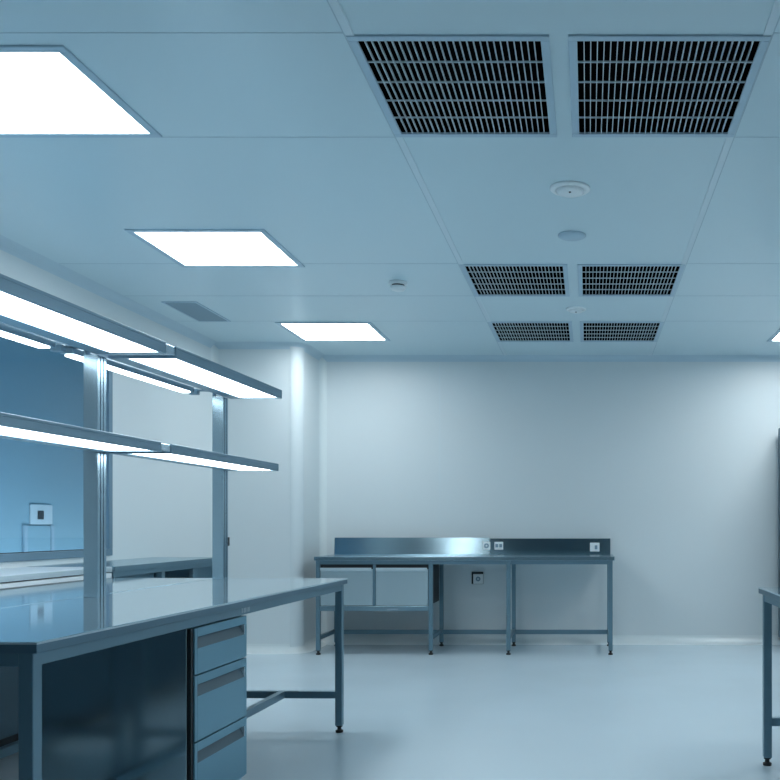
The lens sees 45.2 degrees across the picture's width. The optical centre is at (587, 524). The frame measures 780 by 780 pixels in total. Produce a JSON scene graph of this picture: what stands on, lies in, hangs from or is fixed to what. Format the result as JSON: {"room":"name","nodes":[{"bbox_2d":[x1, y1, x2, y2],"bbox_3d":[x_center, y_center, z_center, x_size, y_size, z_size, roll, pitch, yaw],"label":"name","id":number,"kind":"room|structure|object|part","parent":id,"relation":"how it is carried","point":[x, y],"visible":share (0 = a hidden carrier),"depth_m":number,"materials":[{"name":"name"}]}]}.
{"room":"clean room","nodes":[
{"label":"clean room","id":0,"kind":"room"},
{"bbox_2d":[0,336,82,552],"bbox_3d":[-4.080,-0.200,6.150,0.880,2.800,6.500,0,0,0],"label":"wall","id":1,"kind":"structure","parent":0,"point":[37,383],"depth_m":7.23,"materials":[{"name":"blue paint"}]},
{"bbox_2d":[22,525,53,551],"bbox_3d":[-4.388,0.600,7.190,0.023,1.200,0.390,0,0,0],"label":"duct","id":2,"kind":"object","parent":1,"relation":"attached to","point":[34,538],"visible":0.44,"depth_m":7.16,"materials":[{"name":"blue paint"}]},
{"bbox_2d":[30,504,51,523],"bbox_3d":[-4.391,-0.088,7.213,0.017,0.153,0.277,0,0,0],"label":"wall socket","id":3,"kind":"object","parent":1,"relation":"attached to","point":[39,513],"visible":1,"depth_m":7.20,"materials":[{"name":"white plastic"}]},
{"bbox_2d":[0,250,210,567],"bbox_3d":[-3.580,-0.255,3.250,0.120,2.910,11.700,0,0,0],"label":"wall","id":4,"kind":"structure","parent":0,"point":[161,509],"depth_m":7.24,"materials":[{"name":"white paint"}]},
{"bbox_2d":[0,322,112,562],"bbox_3d":[-3.574,-0.512,5.173,0.132,1.475,2.945,0,0,0],"label":"window","id":5,"kind":"structure","parent":4,"relation":"in","point":[78,553],"depth_m":6.59,"materials":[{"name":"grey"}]},
{"bbox_2d":[0,235,216,347],"bbox_3d":[-3.490,-1.680,2.925,0.060,0.060,11.050,0,0,0],"label":"trim","id":6,"kind":"structure","parent":4,"relation":"attached to","point":[7,245],"depth_m":6.39,"materials":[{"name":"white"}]},
{"bbox_2d":[211,345,217,556],"bbox_3d":[-3.495,-0.255,8.425,0.050,2.910,0.050,0,0,0],"label":"trim","id":7,"kind":"structure","parent":4,"relation":"attached to","point":[214,350],"depth_m":8.41,"materials":[{"name":"white"}]},
{"bbox_2d":[214,342,289,348],"bbox_3d":[-3.158,-1.680,8.420,0.725,0.060,0.060,0,0,0],"label":"trim","id":8,"kind":"structure","parent":4,"relation":"attached to","point":[220,345],"depth_m":8.44,"materials":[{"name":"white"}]},
{"bbox_2d":[247,644,289,653],"bbox_3d":[-3.158,1.157,8.408,0.725,0.085,0.085,0,0,0],"label":"baseboard","id":9,"kind":"structure","parent":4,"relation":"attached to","point":[251,648],"depth_m":8.44,"materials":[{"name":"white"}]},
{"bbox_2d":[59,263,779,263],"bbox_3d":[-0.100,-1.710,5.887,6.720,0.003,0.004,0,0,0],"label":"trim","id":10,"kind":"structure","parent":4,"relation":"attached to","point":[59,263],"depth_m":5.88,"materials":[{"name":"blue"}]},
{"bbox_2d":[162,137,779,137],"bbox_3d":[-0.100,-1.710,3.967,6.720,0.003,0.004,0,0,0],"label":"trim","id":11,"kind":"structure","parent":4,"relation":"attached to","point":[162,137],"depth_m":3.97,"materials":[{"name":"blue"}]},
{"bbox_2d":[218,349,318,643],"bbox_3d":[-3.110,-0.255,8.775,0.820,2.910,0.650,0,0,0],"label":"wall column","id":12,"kind":"structure","parent":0,"point":[258,429],"depth_m":8.45,"materials":[{"name":"white paint"}]},
{"bbox_2d":[290,346,303,646],"bbox_3d":[-2.736,-0.250,8.486,0.036,2.900,0.146,0,0,45],"label":"trim","id":13,"kind":"structure","parent":12,"relation":"attached to","point":[296,353],"depth_m":8.46,"materials":[{"name":"white"}]},
{"bbox_2d":[289,342,308,347],"bbox_3d":[-2.717,-1.680,8.467,0.089,0.060,0.219,0,0,45],"label":"trim","id":14,"kind":"structure","parent":12,"relation":"attached to","point":[294,344],"depth_m":8.46,"materials":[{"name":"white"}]},
{"bbox_2d":[288,646,311,653],"bbox_3d":[-2.708,1.157,8.458,0.114,0.085,0.255,0,0,45],"label":"baseboard","id":15,"kind":"structure","parent":12,"relation":"attached to","point":[301,649],"depth_m":8.45,"materials":[{"name":"white"}]},
{"bbox_2d":[0,0,779,354],"bbox_3d":[-0.100,-1.740,3.250,7.120,0.060,11.980,0,0,0],"label":"ceiling","id":16,"kind":"structure","parent":0,"point":[188,68],"depth_m":4.49,"materials":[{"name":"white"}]},
{"bbox_2d":[0,45,161,137],"bbox_3d":[-2.275,-1.707,3.581,0.810,0.010,0.750,0,0,0],"label":"recessed light","id":17,"kind":"object","parent":16,"relation":"in","point":[46,91],"visible":1,"depth_m":3.63,"materials":[{"name":"white plastic"}]},
{"bbox_2d":[161,302,230,321],"bbox_3d":[-3.130,-1.707,7.216,0.270,0.008,0.660,0,0,0],"label":"access panel","id":18,"kind":"object","parent":16,"relation":"attached to","point":[196,311],"visible":1,"depth_m":7.19,"materials":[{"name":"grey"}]},
{"bbox_2d":[124,229,304,266],"bbox_3d":[-2.275,-1.707,5.574,0.810,0.010,0.750,0,0,0],"label":"recessed light","id":19,"kind":"object","parent":16,"relation":"in","point":[184,247],"visible":1,"depth_m":5.53,"materials":[{"name":"white plastic"}]},
{"bbox_2d":[275,322,389,340],"bbox_3d":[-2.235,-1.707,7.960,0.810,0.010,0.750,0,0,0],"label":"recessed light","id":20,"kind":"object","parent":16,"relation":"in","point":[305,331],"visible":1,"depth_m":7.93,"materials":[{"name":"white plastic"}]},
{"bbox_2d":[389,279,406,291],"bbox_3d":[-1.335,-1.677,6.330,0.124,0.069,0.124,0,0,0],"label":"smoke detector","id":21,"kind":"object","parent":16,"relation":"attached to","point":[397,285],"visible":1,"depth_m":6.29,"materials":[{"name":"white plastic"}]},
{"bbox_2d":[346,35,556,136],"bbox_3d":[-0.490,-1.792,3.547,0.710,0.177,0.818,0,0,0],"label":"ceiling vent","id":22,"kind":"object","parent":16,"relation":"in","point":[423,85],"visible":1,"depth_m":3.68,"materials":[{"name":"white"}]},
{"bbox_2d":[459,264,569,296],"bbox_3d":[-0.490,-1.792,6.306,0.710,0.177,0.818,0,0,0],"label":"ceiling vent","id":23,"kind":"object","parent":16,"relation":"in","point":[484,280],"visible":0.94,"depth_m":6.56,"materials":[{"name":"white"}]},
{"bbox_2d":[488,322,572,341],"bbox_3d":[-0.490,-1.792,7.972,0.710,0.177,0.818,0,0,0],"label":"ceiling vent","id":24,"kind":"object","parent":16,"relation":"in","point":[502,331],"visible":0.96,"depth_m":8.30,"materials":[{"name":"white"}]},
{"bbox_2d":[550,181,589,197],"bbox_3d":[-0.091,-1.693,4.570,0.204,0.036,0.204,0,0,0],"label":"ceiling detector","id":25,"kind":"object","parent":16,"relation":"attached to","point":[569,189],"visible":1,"depth_m":4.53,"materials":[{"name":"white plastic"}]},
{"bbox_2d":[558,231,585,240],"bbox_3d":[-0.095,-1.702,5.310,0.166,0.017,0.166,0,0,0],"label":"ceiling disc","id":26,"kind":"object","parent":16,"relation":"attached to","point":[565,235],"visible":1,"depth_m":5.28,"materials":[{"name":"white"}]},
{"bbox_2d":[566,306,585,313],"bbox_3d":[-0.095,-1.693,7.120,0.160,0.036,0.160,0,0,0],"label":"ceiling detector","id":27,"kind":"object","parent":16,"relation":"attached to","point":[575,309],"visible":1,"depth_m":7.08,"materials":[{"name":"white plastic"}]},
{"bbox_2d":[580,322,663,341],"bbox_3d":[0.285,-1.792,7.972,0.710,0.177,0.818,0,0,0],"label":"ceiling vent","id":28,"kind":"object","parent":16,"relation":"in","point":[589,331],"visible":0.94,"depth_m":8.35,"materials":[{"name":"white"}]},
{"bbox_2d":[577,264,684,296],"bbox_3d":[0.285,-1.792,6.306,0.710,0.177,0.818,0,0,0],"label":"ceiling vent","id":29,"kind":"object","parent":16,"relation":"in","point":[594,280],"visible":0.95,"depth_m":6.59,"materials":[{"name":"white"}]},
{"bbox_2d":[568,35,770,136],"bbox_3d":[0.285,-1.792,3.547,0.710,0.177,0.818,0,0,0],"label":"ceiling vent","id":30,"kind":"object","parent":16,"relation":"in","point":[621,85],"visible":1,"depth_m":3.71,"materials":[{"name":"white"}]},
{"bbox_2d":[767,328,779,341],"bbox_3d":[2.070,-1.707,7.990,0.810,0.010,0.750,0,0,0],"label":"recessed light","id":31,"kind":"object","parent":16,"relation":"in","point":[776,336],"visible":1,"depth_m":8.19,"materials":[{"name":"white plastic"}]},
{"bbox_2d":[772,333,779,340],"bbox_3d":[2.070,-1.708,7.990,0.734,0.003,0.674,0,0,0],"label":"diffuser","id":32,"kind":"object","parent":31,"relation":"attached to","point":[776,337],"depth_m":8.19,"materials":[{"name":"white plastic"}]},
{"bbox_2d":[0,645,779,779],"bbox_3d":[-0.600,1.260,3.250,8.240,0.120,12.100,0,0,0],"label":"floor","id":33,"kind":"structure","parent":0,"point":[456,712],"depth_m":5.67,"materials":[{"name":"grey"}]},
{"bbox_2d":[0,567,111,746],"bbox_3d":[-3.239,0.730,2.500,0.557,0.940,6.200,0,0,0],"label":"bench","id":34,"kind":"object","parent":33,"relation":"on","point":[15,576],"visible":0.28,"depth_m":4.69,"materials":[{"name":"grey metal"}]},
{"bbox_3d":[-2.990,0.713,4.438,0.020,0.755,0.769,0,0,0],"label":"door","id":35,"kind":"part","parent":34,"relation":"part of","materials":[{"name":"blue"}]},
{"bbox_2d":[0,567,82,576],"bbox_3d":[-3.240,0.275,2.500,0.553,0.030,6.200,0,0,0],"label":"countertop","id":36,"kind":"structure","parent":34,"relation":"on","point":[15,570],"depth_m":5.14,"materials":[{"name":"silver metal"}]},
{"bbox_3d":[-2.982,0.313,2.500,0.036,0.030,6.200,0,0,0],"label":"rail","id":37,"kind":"part","parent":34,"relation":"part of","materials":[{"name":"silver metal"}]},
{"bbox_2d":[0,578,211,758],"bbox_3d":[-2.533,0.755,3.838,0.701,0.890,2.860,0,0,1],"label":"work table","id":38,"kind":"object","parent":33,"relation":"on","point":[40,593],"visible":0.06,"depth_m":4.26,"materials":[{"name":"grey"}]},
{"bbox_2d":[27,557,211,577],"bbox_3d":[-3.239,0.730,6.465,0.557,0.940,1.670,0,0,0],"label":"bench","id":39,"kind":"object","parent":33,"relation":"on","point":[151,567],"visible":0.08,"depth_m":6.41,"materials":[{"name":"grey metal"}]},
{"bbox_2d":[27,557,211,570],"bbox_3d":[-3.240,0.275,6.465,0.553,0.030,1.670,0,0,0],"label":"countertop","id":40,"kind":"structure","parent":39,"relation":"on","point":[110,563],"depth_m":6.41,"materials":[{"name":"grey metal"}]},
{"bbox_3d":[-2.990,0.744,6.298,0.040,0.833,0.040,0,0,0],"label":"leg","id":41,"kind":"part","parent":39,"relation":"part of","materials":[{"name":"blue metal"}]},
{"bbox_3d":[-2.990,0.744,6.799,0.040,0.833,0.040,0,0,0],"label":"leg","id":42,"kind":"part","parent":39,"relation":"part of","materials":[{"name":"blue metal"}]},
{"bbox_2d":[42,615,246,779],"bbox_3d":[-1.746,0.791,3.584,0.581,0.818,0.505,0,0,1],"label":"drawer pedestal","id":43,"kind":"object","parent":33,"relation":"on","point":[173,705],"visible":0.95,"depth_m":3.33,"materials":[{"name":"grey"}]},
{"bbox_3d":[-1.466,0.471,3.585,0.021,0.173,0.482,0,0,1],"label":"drawer","id":44,"kind":"part","parent":43,"relation":"part of","materials":[{"name":"blue"}]},
{"bbox_3d":[-1.466,0.936,3.585,0.021,0.244,0.482,0,0,1],"label":"drawer","id":45,"kind":"part","parent":43,"relation":"part of","materials":[{"name":"blue"}]},
{"bbox_3d":[-1.466,0.686,3.585,0.021,0.244,0.482,0,0,1],"label":"drawer","id":46,"kind":"part","parent":43,"relation":"part of","materials":[{"name":"blue"}]},
{"bbox_2d":[0,578,347,779],"bbox_3d":[-1.801,0.755,3.822,0.741,0.890,2.860,0,0,1],"label":"work table","id":47,"kind":"object","parent":33,"relation":"on","point":[32,636],"visible":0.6,"depth_m":3.23,"materials":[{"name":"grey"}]},
{"bbox_3d":[-1.498,0.750,2.418,0.040,0.819,0.040,0,0,1],"label":"leg","id":48,"kind":"part","parent":47,"relation":"part of","materials":[{"name":"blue metal"}]},
{"bbox_2d":[0,273,281,596],"bbox_3d":[-2.039,-0.235,3.867,0.482,1.090,2.690,0,0,1],"label":"shelf rack","id":49,"kind":"object","parent":47,"relation":"on","point":[23,306],"visible":1,"depth_m":3.85,"materials":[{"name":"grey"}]},
{"bbox_2d":[0,331,49,347],"bbox_3d":[-2.259,-0.735,3.187,0.046,0.007,1.070,0,0,1],"label":"diffuser","id":50,"kind":"object","parent":49,"relation":"attached to","point":[22,337],"depth_m":3.58,"materials":[{"name":"white plastic"}]},
{"bbox_3d":[-1.943,-0.318,3.245,0.191,0.005,1.130,0,0,1],"label":"led panel","id":51,"kind":"part","parent":49,"relation":"part of","materials":[{"name":"white plastic"}]},
{"bbox_3d":[-1.933,-0.736,3.245,0.211,0.005,1.130,0,0,1],"label":"led panel","id":52,"kind":"part","parent":49,"relation":"part of","materials":[{"name":"white plastic"}]},
{"bbox_3d":[-1.971,-0.333,3.251,0.280,0.042,1.180,0,0,1],"label":"shelf","id":53,"kind":"part","parent":49,"relation":"part of","materials":[{"name":"grey metal"}]},
{"bbox_3d":[-1.961,-0.755,3.251,0.300,0.050,1.180,0,0,1],"label":"shelf","id":54,"kind":"part","parent":49,"relation":"part of","materials":[{"name":"grey metal"}]},
{"bbox_3d":[-2.130,-0.209,3.887,0.062,1.038,0.066,0,0,1],"label":"post","id":55,"kind":"part","parent":49,"relation":"part of","materials":[{"name":"blue"}]},
{"bbox_2d":[65,355,189,392],"bbox_3d":[-2.233,-0.735,4.439,0.046,0.007,1.075,0,0,1],"label":"diffuser","id":56,"kind":"object","parent":49,"relation":"attached to","point":[110,365],"depth_m":4.46,"materials":[{"name":"white plastic"}]},
{"bbox_3d":[-1.950,-0.756,3.886,0.296,0.040,0.087,0,0,1],"label":"bracket arm","id":57,"kind":"part","parent":49,"relation":"part of","materials":[{"name":"blue metal"}]},
{"bbox_3d":[-1.960,-0.334,3.886,0.276,0.032,0.087,0,0,1],"label":"bracket arm","id":58,"kind":"part","parent":49,"relation":"part of","materials":[{"name":"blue metal"}]},
{"bbox_3d":[-1.943,-0.333,4.571,0.280,0.042,1.280,0,0,1],"label":"shelf","id":59,"kind":"part","parent":49,"relation":"part of","materials":[{"name":"grey metal"}]},
{"bbox_3d":[-1.933,-0.755,4.570,0.300,0.050,1.280,0,0,1],"label":"shelf","id":60,"kind":"part","parent":49,"relation":"part of","materials":[{"name":"grey metal"}]},
{"bbox_3d":[-1.915,-0.318,4.565,0.191,0.005,1.230,0,0,1],"label":"led panel","id":61,"kind":"part","parent":49,"relation":"part of","materials":[{"name":"white plastic"}]},
{"bbox_3d":[-1.905,-0.736,4.565,0.211,0.005,1.230,0,0,1],"label":"led panel","id":62,"kind":"part","parent":49,"relation":"part of","materials":[{"name":"white plastic"}]},
{"bbox_3d":[-2.103,-0.209,5.147,0.062,1.038,0.066,0,0,1],"label":"post","id":63,"kind":"part","parent":49,"relation":"part of","materials":[{"name":"blue"}]},
{"bbox_3d":[-1.451,0.360,3.813,0.002,0.020,0.085,0,0,1],"label":"maker plate","id":64,"kind":"part","parent":47,"relation":"part of","materials":[{"name":"silver metal"}]},
{"bbox_3d":[-1.772,0.982,5.220,0.624,0.040,0.036,0,0,1],"label":"cross rail","id":65,"kind":"part","parent":47,"relation":"part of","materials":[{"name":"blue metal"}]},
{"bbox_3d":[-1.440,0.750,5.213,0.040,0.819,0.040,0,0,1],"label":"leg","id":66,"kind":"part","parent":47,"relation":"part of","materials":[{"name":"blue metal"}]},
{"bbox_2d":[314,538,614,654],"bbox_3d":[-1.141,0.663,8.636,2.771,1.074,0.697,0,0,0],"label":"lab bench","id":67,"kind":"object","parent":33,"relation":"on","point":[382,574],"visible":0.9,"depth_m":8.34,"materials":[{"name":"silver metal"}]},
{"bbox_3d":[-2.496,0.745,8.330,0.038,0.831,0.038,0,0,0],"label":"leg","id":68,"kind":"part","parent":67,"relation":"part of","materials":[{"name":"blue metal"}]},
{"bbox_3d":[-2.496,1.046,8.633,0.028,0.037,0.565,0,0,0],"label":"rail","id":69,"kind":"part","parent":67,"relation":"part of","materials":[{"name":"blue metal"}]},
{"bbox_3d":[-2.232,0.412,8.301,0.471,0.036,0.026,0,0,0],"label":"handle","id":70,"kind":"part","parent":67,"relation":"part of","materials":[{"name":"white metal"}]},
{"bbox_3d":[-2.232,0.576,8.324,0.481,0.336,0.020,0,0,0],"label":"drawer","id":71,"kind":"part","parent":67,"relation":"part of","materials":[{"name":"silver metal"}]},
{"bbox_3d":[-1.975,0.772,8.328,1.002,0.045,0.028,0,0,0],"label":"case rail","id":72,"kind":"part","parent":67,"relation":"part of","materials":[{"name":"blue metal"}]},
{"bbox_3d":[-1.975,1.061,8.935,1.002,0.042,0.032,0,0,0],"label":"rail","id":73,"kind":"part","parent":67,"relation":"part of","materials":[{"name":"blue metal"}]},
{"bbox_3d":[-1.718,0.412,8.301,0.471,0.036,0.026,0,0,0],"label":"handle","id":74,"kind":"part","parent":67,"relation":"part of","materials":[{"name":"white metal"}]},
{"bbox_3d":[-1.718,0.576,8.324,0.481,0.336,0.020,0,0,0],"label":"drawer","id":75,"kind":"part","parent":67,"relation":"part of","materials":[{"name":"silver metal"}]},
{"bbox_3d":[-1.454,0.745,8.330,0.038,0.831,0.038,0,0,0],"label":"leg","id":76,"kind":"part","parent":67,"relation":"part of","materials":[{"name":"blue metal"}]},
{"bbox_3d":[-1.454,1.046,8.633,0.028,0.037,0.565,0,0,0],"label":"rail","id":77,"kind":"part","parent":67,"relation":"part of","materials":[{"name":"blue metal"}]},
{"bbox_3d":[-1.454,0.745,8.935,0.038,0.831,0.038,0,0,0],"label":"leg","id":78,"kind":"part","parent":67,"relation":"part of","materials":[{"name":"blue metal"}]},
{"bbox_2d":[314,554,614,560],"bbox_3d":[-1.141,0.310,8.637,2.771,0.036,0.695,0,0,0],"label":"countertop","id":79,"kind":"structure","parent":67,"relation":"on","point":[335,557],"depth_m":8.29,"materials":[{"name":"silver metal"}]},
{"bbox_3d":[-1.095,1.061,8.935,0.678,0.042,0.032,0,0,0],"label":"rail","id":80,"kind":"part","parent":67,"relation":"part of","materials":[{"name":"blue metal"}]},
{"bbox_2d":[483,542,489,549],"bbox_3d":[-1.010,0.207,8.955,0.076,0.080,0.014,0,0,0],"label":"wall socket","id":81,"kind":"object","parent":67,"relation":"attached to","point":[486,545],"visible":1,"depth_m":8.95,"materials":[{"name":"white plastic"}]},
{"bbox_2d":[494,542,502,549],"bbox_3d":[-0.888,0.207,8.956,0.088,0.078,0.012,0,0,0],"label":"wall socket","id":82,"kind":"object","parent":67,"relation":"attached to","point":[497,545],"visible":1,"depth_m":8.95,"materials":[{"name":"white plastic"}]},
{"bbox_3d":[-0.736,0.745,8.330,0.038,0.831,0.038,0,0,0],"label":"leg","id":83,"kind":"part","parent":67,"relation":"part of","materials":[{"name":"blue metal"}]},
{"bbox_3d":[-0.736,0.745,8.935,0.038,0.831,0.038,0,0,0],"label":"leg","id":84,"kind":"part","parent":67,"relation":"part of","materials":[{"name":"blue metal"}]},
{"bbox_3d":[-0.264,1.061,8.935,0.905,0.042,0.032,0,0,0],"label":"rail","id":85,"kind":"part","parent":67,"relation":"part of","materials":[{"name":"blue metal"}]},
{"bbox_2d":[590,543,599,551],"bbox_3d":[0.067,0.220,8.956,0.096,0.088,0.012,0,0,0],"label":"wall socket","id":86,"kind":"object","parent":67,"relation":"attached to","point":[594,547],"visible":1,"depth_m":8.95,"materials":[{"name":"white plastic"}]},
{"bbox_3d":[0.209,0.745,8.935,0.038,0.831,0.038,0,0,0],"label":"leg","id":87,"kind":"part","parent":67,"relation":"part of","materials":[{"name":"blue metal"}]},
{"bbox_3d":[0.209,0.745,8.330,0.038,0.831,0.038,0,0,0],"label":"leg","id":88,"kind":"part","parent":67,"relation":"part of","materials":[{"name":"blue metal"}]},
{"bbox_2d":[758,587,779,765],"bbox_3d":[1.228,0.756,3.075,0.741,0.888,2.910,0,0,0],"label":"work table","id":89,"kind":"object","parent":33,"relation":"on","point":[771,595],"visible":1,"depth_m":4.48,"materials":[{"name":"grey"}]},
{"bbox_3d":[0.896,0.751,4.498,0.040,0.817,0.040,0,0,0],"label":"leg","id":90,"kind":"part","parent":89,"relation":"part of","materials":[{"name":"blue metal"}]},
{"bbox_3d":[1.228,0.982,4.498,0.624,0.040,0.036,0,0,0],"label":"cross rail","id":91,"kind":"part","parent":89,"relation":"part of","materials":[{"name":"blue metal"}]},
{"bbox_2d":[778,428,779,637],"bbox_3d":[2.353,0.117,8.685,0.900,2.165,0.630,0,0,0],"label":"tall cabinet","id":92,"kind":"object","parent":33,"relation":"on","point":[779,428],"visible":1,"depth_m":8.95,"materials":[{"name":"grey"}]},
{"bbox_2d":[327,362,779,634],"bbox_3d":[-0.100,-0.255,9.170,7.120,2.910,0.140,0,0,0],"label":"wall","id":93,"kind":"structure","parent":0,"point":[675,464],"depth_m":9.10,"materials":[{"name":"white paint"}]},
{"bbox_2d":[304,345,324,359],"bbox_3d":[-2.670,-1.680,8.822,0.060,0.060,0.555,0,0,0],"label":"trim","id":94,"kind":"structure","parent":93,"relation":"attached to","point":[308,349],"depth_m":8.79,"materials":[{"name":"blue"}]},
{"bbox_2d":[304,638,325,650],"bbox_3d":[-2.658,1.157,8.822,0.085,0.085,0.555,0,0,0],"label":"baseboard","id":95,"kind":"structure","parent":93,"relation":"attached to","point":[310,645],"depth_m":8.72,"materials":[{"name":"white"}]},
{"bbox_2d":[319,358,326,639],"bbox_3d":[-2.670,-0.255,9.070,0.060,2.910,0.060,0,0,0],"label":"trim","id":96,"kind":"structure","parent":93,"relation":"attached to","point":[322,362],"depth_m":9.09,"materials":[{"name":"white"}]},
{"bbox_2d":[334,538,489,553],"bbox_3d":[-1.754,0.209,8.972,1.544,0.166,0.026,0,0,0],"label":"backsplash","id":97,"kind":"structure","parent":93,"relation":"attached to","point":[342,545],"depth_m":8.97,"materials":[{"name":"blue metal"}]},
{"bbox_2d":[326,0,506,354],"bbox_3d":[-0.830,-1.709,3.225,0.030,0.006,11.650,0,0,0],"label":"trim","id":98,"kind":"structure","parent":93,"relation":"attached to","point":[335,5],"depth_m":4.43,"materials":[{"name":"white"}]},
{"bbox_2d":[472,572,482,583],"bbox_3d":[-1.117,0.535,9.082,0.118,0.124,0.034,0,0,0],"label":"wall socket","id":99,"kind":"object","parent":93,"relation":"attached to","point":[477,577],"visible":1,"depth_m":9.09,"materials":[{"name":"white plastic"}]},
{"bbox_2d":[490,538,609,553],"bbox_3d":[-0.379,0.213,8.974,1.203,0.158,0.022,0,0,0],"label":"backsplash","id":100,"kind":"structure","parent":93,"relation":"attached to","point":[510,545],"depth_m":8.96,"materials":[{"name":"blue metal"}]},
{"bbox_2d":[322,635,779,644],"bbox_3d":[0.310,1.157,9.057,6.020,0.085,0.085,0,0,0],"label":"baseboard","id":101,"kind":"structure","parent":93,"relation":"attached to","point":[348,639],"depth_m":9.09,"materials":[{"name":"white"}]},
{"bbox_2d":[322,355,779,361],"bbox_3d":[0.310,-1.680,9.070,6.020,0.060,0.060,0,0,0],"label":"trim","id":102,"kind":"structure","parent":93,"relation":"attached to","point":[329,358],"depth_m":9.09,"materials":[{"name":"blue"}]},
{"bbox_2d":[649,0,779,354],"bbox_3d":[0.625,-1.709,3.225,0.030,0.006,11.650,0,0,0],"label":"trim","id":103,"kind":"structure","parent":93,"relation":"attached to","point":[775,12],"depth_m":4.47,"materials":[{"name":"blue"}]}
]}

